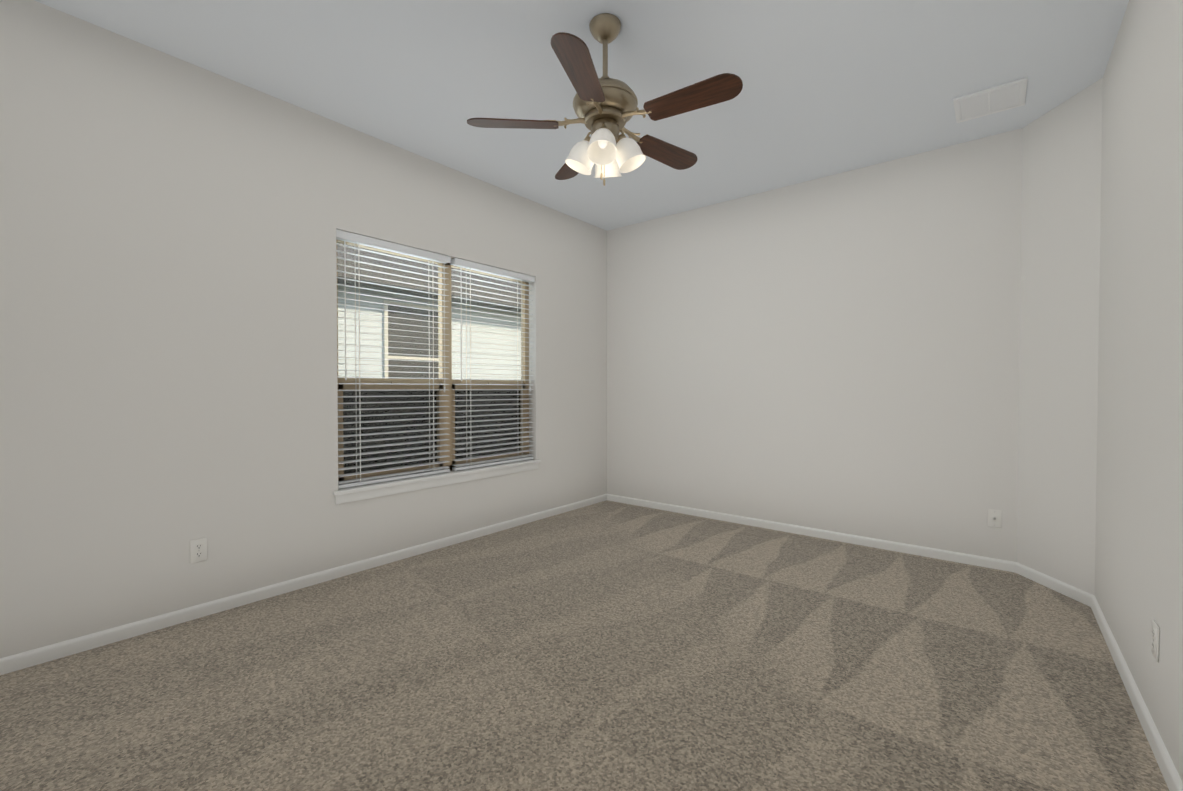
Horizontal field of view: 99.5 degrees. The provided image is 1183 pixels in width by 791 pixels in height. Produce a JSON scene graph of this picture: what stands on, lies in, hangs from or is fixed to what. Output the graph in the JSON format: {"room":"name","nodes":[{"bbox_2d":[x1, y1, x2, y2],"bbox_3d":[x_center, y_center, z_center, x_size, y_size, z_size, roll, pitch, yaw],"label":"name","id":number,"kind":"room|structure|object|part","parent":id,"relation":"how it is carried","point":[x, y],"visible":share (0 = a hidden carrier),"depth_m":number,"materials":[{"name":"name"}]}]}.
{"room":"empty bedroom","nodes":[
{"label":"empty bedroom","id":0,"kind":"room"},
{"bbox_2d":[0,0,606,657],"bbox_3d":[-1.349,-0.275,3.366,0.150,2.740,4.900,1,1,39],"label":"wall","id":1,"kind":"structure","parent":0,"point":[168,316],"depth_m":2.49,"materials":[{"name":"white paint"}]},
{"bbox_2d":[190,538,206,562],"bbox_3d":[-1.960,0.774,2.501,0.008,0.114,0.070,1,1,39],"label":"outlet","id":2,"kind":"object","parent":1,"relation":"attached to","point":[198,550],"visible":1,"depth_m":2.50,"materials":[{"name":"white plastic"}]},
{"bbox_2d":[336,239,528,483],"bbox_3d":[-1.089,-0.213,3.739,0.062,1.605,1.675,1,1,39],"label":"window","id":3,"kind":"structure","parent":1,"relation":"in","point":[450,392],"depth_m":3.71,"materials":[{"name":"beige"}]},
{"bbox_2d":[336,229,450,488],"bbox_3d":[-1.307,-0.222,3.366,0.072,1.572,0.814,1,1,39],"label":"window blind","id":4,"kind":"object","parent":3,"relation":"attached to","point":[354,238],"visible":0.83,"depth_m":3.31,"materials":[{"name":"white plastic"}]},
{"bbox_2d":[343,389,519,473],"bbox_3d":[-1.111,0.231,3.764,0.001,0.655,1.615,1,1,39],"label":"screen","id":5,"kind":"object","parent":3,"relation":"attached to","point":[381,411],"depth_m":3.58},
{"bbox_2d":[450,258,534,470],"bbox_3d":[-0.770,-0.232,4.029,0.072,1.572,0.814,1,1,39],"label":"window blind","id":6,"kind":"object","parent":3,"relation":"attached to","point":[466,264],"visible":1,"depth_m":3.96,"materials":[{"name":"white plastic"}]},
{"bbox_2d":[333,459,540,503],"bbox_3d":[-1.028,0.605,3.702,0.117,0.080,1.745,1,1,39],"label":"window sill","id":7,"kind":"structure","parent":1,"relation":"attached to","point":[360,492],"depth_m":3.49,"materials":[{"name":"white wood"}]},
{"bbox_2d":[34,0,1128,230],"bbox_3d":[0.070,-1.687,2.195,3.800,0.120,4.900,1,1,39],"label":"ceiling","id":8,"kind":"structure","parent":0,"point":[834,86],"depth_m":2.51,"materials":[{"name":"white paint"}]},
{"bbox_2d":[467,13,742,185],"bbox_3d":[0.098,-1.269,2.195,1.126,0.715,1.140,1,1,39],"label":"ceiling fan","id":9,"kind":"object","parent":8,"relation":"hanging from","point":[606,108],"visible":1,"depth_m":2.13,"materials":[{"name":"brown wood"}]},
{"bbox_3d":[-0.342,-1.181,2.178,0.395,0.035,0.128,0,1,-3],"label":"blade","id":10,"kind":"part","parent":9,"relation":"part of","materials":[{"name":"brown wood"}]},
{"bbox_3d":[-0.087,-1.188,2.577,0.128,0.035,0.395,0,1,-21],"label":"blade","id":11,"kind":"part","parent":9,"relation":"part of","materials":[{"name":"brown wood"}]},
{"bbox_3d":[-0.041,-1.176,1.813,0.128,0.035,0.395,0,1,15],"label":"blade","id":12,"kind":"part","parent":9,"relation":"part of","materials":[{"name":"brown wood"}]},
{"bbox_3d":[0.371,-1.186,2.458,0.395,0.035,0.128,-1,1,-39],"label":"blade","id":13,"kind":"part","parent":9,"relation":"part of","materials":[{"name":"brown wood"}]},
{"bbox_3d":[0.399,-1.179,1.986,0.395,0.035,0.128,1,1,33],"label":"blade","id":14,"kind":"part","parent":9,"relation":"part of","materials":[{"name":"brown wood"}]},
{"bbox_2d":[953,77,1027,122],"bbox_3d":[2.209,-1.629,2.781,0.310,0.014,0.310,1,1,39],"label":"ceiling vent","id":15,"kind":"object","parent":8,"relation":"in","point":[996,99],"visible":0.98,"depth_m":2.77,"materials":[{"name":"white metal"}]},
{"bbox_2d":[0,500,1168,790],"bbox_3d":[0.070,1.173,2.240,3.800,0.120,4.900,1,1,39],"label":"floor","id":16,"kind":"structure","parent":0,"point":[608,646],"depth_m":1.95,"materials":[{"name":"carpet"}]},
{"bbox_2d":[607,128,1022,561],"bbox_3d":[1.525,-0.286,4.095,3.400,2.740,0.150,1,1,39],"label":"wall","id":17,"kind":"structure","parent":0,"point":[839,352],"depth_m":3.74,"materials":[{"name":"white paint"}]},
{"bbox_2d":[988,509,1001,527],"bbox_3d":[2.553,0.780,3.172,0.070,0.114,0.017,1,1,39],"label":"outlet","id":18,"kind":"object","parent":17,"relation":"attached to","point":[995,518],"visible":1,"depth_m":3.17,"materials":[{"name":"white plastic"}]},
{"bbox_2d":[1017,78,1102,594],"bbox_3d":[2.785,-0.267,2.838,0.540,2.740,0.720,1,1,39],"label":"wall","id":19,"kind":"structure","parent":0,"point":[1059,304],"depth_m":2.81,"materials":[{"name":"white paint"}]},
{"bbox_2d":[0,494,1182,790],"bbox_3d":[0.070,1.081,2.239,3.500,0.063,4.600,1,1,39],"label":"baseboard","id":20,"kind":"structure","parent":19,"relation":"attached to","point":[44,654],"depth_m":2.80,"materials":[{"name":"white wood"}]},
{"bbox_2d":[1095,0,1182,782],"bbox_3d":[1.363,-0.237,0.914,0.150,2.740,4.500,1,1,39],"label":"wall","id":21,"kind":"structure","parent":0,"point":[1139,542],"depth_m":1.78,"materials":[{"name":"white paint"}]},
{"bbox_2d":[1151,620,1159,661],"bbox_3d":[1.811,0.788,1.610,0.008,0.114,0.070,1,1,39],"label":"outlet","id":22,"kind":"object","parent":21,"relation":"attached to","point":[1155,640],"visible":1,"depth_m":1.60,"materials":[{"name":"white plastic"}]},
{"bbox_3d":[-15.197,1.190,18.072,39.849,0.050,50.000,1,1,39],"label":"ground","id":23,"kind":"structure","parent":0,"visible":0},
{"bbox_2d":[338,285,520,380],"bbox_3d":[-4.789,-0.233,11.555,9.000,3.000,19.000,1,1,39],"label":"wall","id":24,"kind":"structure","parent":23,"relation":"on","point":[490,357],"depth_m":7.71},
{"bbox_2d":[388,305,438,378],"bbox_3d":[-2.513,-0.530,7.199,0.011,1.430,0.900,1,1,39],"label":"window","id":25,"kind":"structure","parent":24,"relation":"attached to","point":[399,349],"depth_m":7.13,"materials":[{"name":"grey"}]},
{"bbox_2d":[337,243,520,292],"bbox_3d":[-4.789,-3.008,11.512,9.900,2.650,19.900,1,1,39],"label":"roof","id":26,"kind":"structure","parent":24,"relation":"on","point":[383,257],"depth_m":7.16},
{"bbox_2d":[337,258,520,378],"bbox_3d":[-1.108,-0.722,8.568,0.470,1.870,19.900,1,1,39],"label":"trim","id":27,"kind":"structure","parent":24,"relation":"attached to","point":[392,283],"depth_m":6.81,"materials":[{"name":"white"}]}
]}

